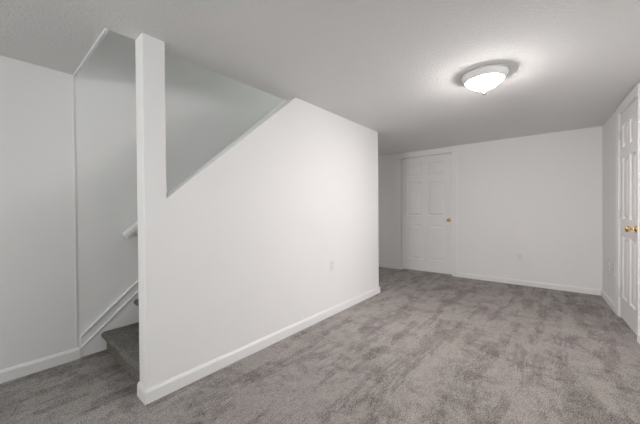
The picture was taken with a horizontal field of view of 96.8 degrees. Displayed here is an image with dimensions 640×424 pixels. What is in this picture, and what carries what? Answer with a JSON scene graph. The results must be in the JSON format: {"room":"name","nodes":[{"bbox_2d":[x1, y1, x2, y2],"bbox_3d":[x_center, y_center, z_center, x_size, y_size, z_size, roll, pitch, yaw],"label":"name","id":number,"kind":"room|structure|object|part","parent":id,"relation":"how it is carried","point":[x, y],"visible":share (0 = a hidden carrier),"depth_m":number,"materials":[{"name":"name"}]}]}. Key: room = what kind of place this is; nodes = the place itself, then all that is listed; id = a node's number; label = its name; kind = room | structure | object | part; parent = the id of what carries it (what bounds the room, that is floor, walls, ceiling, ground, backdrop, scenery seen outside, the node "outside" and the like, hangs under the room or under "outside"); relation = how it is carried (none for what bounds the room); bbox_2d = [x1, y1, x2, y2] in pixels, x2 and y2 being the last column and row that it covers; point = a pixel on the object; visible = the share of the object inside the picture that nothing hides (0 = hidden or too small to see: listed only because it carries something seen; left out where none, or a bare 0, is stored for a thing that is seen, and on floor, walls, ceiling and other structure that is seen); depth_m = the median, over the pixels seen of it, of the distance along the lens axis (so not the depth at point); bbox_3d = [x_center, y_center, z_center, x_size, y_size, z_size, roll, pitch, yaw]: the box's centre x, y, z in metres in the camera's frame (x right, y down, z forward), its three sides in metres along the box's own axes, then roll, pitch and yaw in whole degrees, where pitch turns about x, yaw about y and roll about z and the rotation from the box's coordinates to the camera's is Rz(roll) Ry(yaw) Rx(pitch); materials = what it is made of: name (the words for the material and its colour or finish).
{"room":"finished basement","nodes":[
{"label":"finished basement","id":0,"kind":"room"},
{"bbox_2d":[0,30,283,369],"bbox_3d":[-1.506,-1.291,2.671,0.126,4.800,8.200,0,1,40],"label":"wall","id":1,"kind":"structure","parent":0,"point":[206,110],"depth_m":2.19,"materials":[{"name":"paint"}]},
{"bbox_2d":[0,347,79,383],"bbox_3d":[-2.944,1.094,0.842,0.020,0.083,3.462,0,1,40],"label":"baseboard","id":2,"kind":"structure","parent":1,"relation":"attached to","point":[11,373],"depth_m":1.99,"materials":[{"name":"white paint"}]},
{"bbox_2d":[72,28,107,347],"bbox_3d":[-1.548,-0.126,1.896,0.901,2.317,0.023,0,1,40],"label":"trim","id":3,"kind":"structure","parent":1,"relation":"attached to","point":[105,30],"depth_m":2.14,"materials":[{"name":"white paint"}]},
{"bbox_2d":[80,280,138,356],"bbox_3d":[-0.988,-0.169,3.188,0.021,2.537,2.670,0,1,40],"label":"trim","id":4,"kind":"structure","parent":1,"relation":"attached to","point":[123,312],"depth_m":2.32,"materials":[{"name":"white paint"}]},
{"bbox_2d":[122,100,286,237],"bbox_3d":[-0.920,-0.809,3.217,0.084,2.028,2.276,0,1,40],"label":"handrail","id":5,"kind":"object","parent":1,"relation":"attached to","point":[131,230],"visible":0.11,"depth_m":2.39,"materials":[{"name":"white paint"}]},
{"bbox_2d":[135,33,378,388],"bbox_3d":[-0.162,0.023,2.762,0.117,2.150,2.809,0,1,40],"label":"wall","id":6,"kind":"structure","parent":0,"point":[239,252],"depth_m":2.19,"materials":[{"name":"paint"}]},
{"bbox_2d":[137,286,379,404],"bbox_3d":[-0.478,1.056,3.040,0.988,0.083,2.837,0,1,40],"label":"baseboard","id":7,"kind":"structure","parent":6,"relation":"attached to","point":[164,388],"depth_m":2.09,"materials":[{"name":"white paint"}]},
{"bbox_2d":[330,259,333,270],"bbox_3d":[0.131,0.563,3.014,0.008,0.114,0.070,0,1,40],"label":"wall outlet","id":8,"kind":"object","parent":6,"relation":"attached to","point":[331,261],"visible":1,"depth_m":3.00,"materials":[{"name":"white plastic"}]},
{"bbox_2d":[0,0,639,155],"bbox_3d":[0.104,-1.169,1.460,4.110,0.250,8.600,0,1,40],"label":"ceiling","id":9,"kind":"structure","parent":0,"point":[394,69],"depth_m":1.83,"materials":[{"name":"white paint"}]},
{"bbox_2d":[461,63,509,94],"bbox_3d":[1.264,-0.978,2.183,0.325,0.161,0.325,0,1,40],"label":"ceiling light","id":10,"kind":"object","parent":9,"relation":"attached to","point":[483,78],"visible":1,"depth_m":2.10,"materials":[{"name":"frosted glass"},{"name":"white painted metal"}]},
{"bbox_3d":[1.264,-0.978,2.183,0.260,0.066,0.260,0,1,40],"label":"lamp shade","id":11,"kind":"part","parent":10,"relation":"part of","materials":[{"name":"white glass"}]},
{"bbox_2d":[0,267,639,423],"bbox_3d":[0.084,1.166,1.511,4.010,0.120,8.600,0,1,40],"label":"floor","id":12,"kind":"structure","parent":0,"point":[428,347],"depth_m":1.92,"materials":[{"name":"grey carpet"}]},
{"bbox_2d":[101,299,139,382],"bbox_3d":[-0.609,0.001,2.972,0.835,2.195,2.568,0,1,40],"label":"staircase","id":13,"kind":"structure","parent":12,"relation":"on","point":[122,342],"depth_m":2.08,"materials":[{"name":"carpet"}]},
{"bbox_2d":[378,126,601,289],"bbox_3d":[2.381,-0.013,4.622,3.750,2.150,0.120,0,1,38],"label":"wall","id":14,"kind":"structure","parent":0,"point":[539,197],"depth_m":4.07,"materials":[{"name":"paint"}]},
{"bbox_2d":[379,263,396,268],"bbox_3d":[1.234,1.027,5.462,0.511,0.075,0.014,0,1,38],"label":"baseboard","id":15,"kind":"structure","parent":14,"relation":"attached to","point":[393,266],"depth_m":5.40,"materials":[{"name":"white paint"}]},
{"bbox_2d":[396,147,456,276],"bbox_3d":[1.870,-0.002,5.017,1.041,2.130,0.137,0,1,38],"label":"trim","id":16,"kind":"structure","parent":14,"relation":"attached to","point":[453,150],"depth_m":4.96,"materials":[{"name":"white paint"}]},
{"bbox_2d":[402,153,451,274],"bbox_3d":[1.846,0.034,4.987,0.863,2.023,0.105,0,1,38],"label":"door","id":17,"kind":"structure","parent":14,"relation":"in","point":[426,180],"depth_m":4.98,"materials":[{"name":"white paint"}]},
{"bbox_3d":[1.714,-0.748,5.122,0.279,0.218,0.031,0,1,38],"label":"panel","id":18,"kind":"part","parent":17,"relation":"part of","materials":[{"name":"white paint"}]},
{"bbox_3d":[1.718,-0.232,5.127,0.279,0.602,0.031,0,1,38],"label":"panel","id":19,"kind":"part","parent":17,"relation":"part of","materials":[{"name":"white paint"}]},
{"bbox_3d":[1.724,0.539,5.133,0.279,0.607,0.031,0,1,38],"label":"panel","id":20,"kind":"part","parent":17,"relation":"part of","materials":[{"name":"white paint"}]},
{"bbox_3d":[2.007,-0.748,4.889,0.279,0.218,0.031,0,1,38],"label":"panel","id":21,"kind":"part","parent":17,"relation":"part of","materials":[{"name":"white paint"}]},
{"bbox_3d":[2.011,-0.232,4.894,0.279,0.602,0.031,0,1,38],"label":"panel","id":22,"kind":"part","parent":17,"relation":"part of","materials":[{"name":"white paint"}]},
{"bbox_3d":[2.017,0.539,4.900,0.279,0.607,0.031,0,1,38],"label":"panel","id":23,"kind":"part","parent":17,"relation":"part of","materials":[{"name":"white paint"}]},
{"bbox_2d":[517,253,522,260],"bbox_3d":[2.909,0.655,4.130,0.070,0.114,0.008,0,1,38],"label":"wall outlet","id":24,"kind":"object","parent":14,"relation":"attached to","point":[519,255],"visible":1,"depth_m":4.13,"materials":[{"name":"white plastic"}]},
{"bbox_2d":[457,272,615,313],"bbox_3d":[2.691,1.029,3.825,1.744,0.075,0.806,0,1,40],"label":"baseboard","id":25,"kind":"structure","parent":14,"relation":"attached to","point":[600,292],"depth_m":3.95,"materials":[{"name":"white paint"}]},
{"bbox_2d":[602,111,615,304],"bbox_3d":[1.145,0.033,0.232,0.121,2.150,8.300,0,1,37],"label":"wall","id":26,"kind":"structure","parent":0,"point":[609,127],"depth_m":3.27,"materials":[{"name":"paint"}]},
{"bbox_2d":[618,98,636,334],"bbox_3d":[2.859,0.039,2.656,0.105,2.035,0.629,0,1,37],"label":"door","id":27,"kind":"structure","parent":26,"relation":"in","point":[627,214],"depth_m":2.64,"materials":[{"name":"white paint"}]},
{"bbox_3d":[2.948,-0.748,2.723,0.031,0.219,0.183,0,1,37],"label":"panel","id":28,"kind":"part","parent":27,"relation":"part of","materials":[{"name":"white wood"}]},
{"bbox_3d":[2.952,-0.229,2.727,0.031,0.605,0.183,0,1,37],"label":"panel","id":29,"kind":"part","parent":27,"relation":"part of","materials":[{"name":"white wood"}]},
{"bbox_3d":[2.958,0.546,2.733,0.031,0.611,0.183,0,1,37],"label":"panel","id":30,"kind":"part","parent":27,"relation":"part of","materials":[{"name":"white wood"}]},
{"bbox_3d":[2.695,0.148,2.465,0.070,0.062,0.062,0,1,37],"label":"knob","id":31,"kind":"part","parent":27,"relation":"part of","materials":[{"name":"gold metal"}]},
{"bbox_3d":[2.797,-0.745,2.519,0.031,0.219,0.183,0,1,37],"label":"panel","id":32,"kind":"part","parent":27,"relation":"part of","materials":[{"name":"white wood"}]},
{"bbox_3d":[2.801,-0.226,2.523,0.031,0.605,0.183,0,1,37],"label":"panel","id":33,"kind":"part","parent":27,"relation":"part of","materials":[{"name":"white wood"}]},
{"bbox_3d":[2.807,0.549,2.530,0.031,0.611,0.183,0,1,37],"label":"panel","id":34,"kind":"part","parent":27,"relation":"part of","materials":[{"name":"white wood"}]},
{"bbox_2d":[616,83,639,341],"bbox_3d":[2.905,0.006,2.607,0.137,2.137,0.775,0,1,37],"label":"trim","id":35,"kind":"structure","parent":26,"relation":"attached to","point":[635,93],"depth_m":2.63,"materials":[{"name":"white paint"}]}
]}

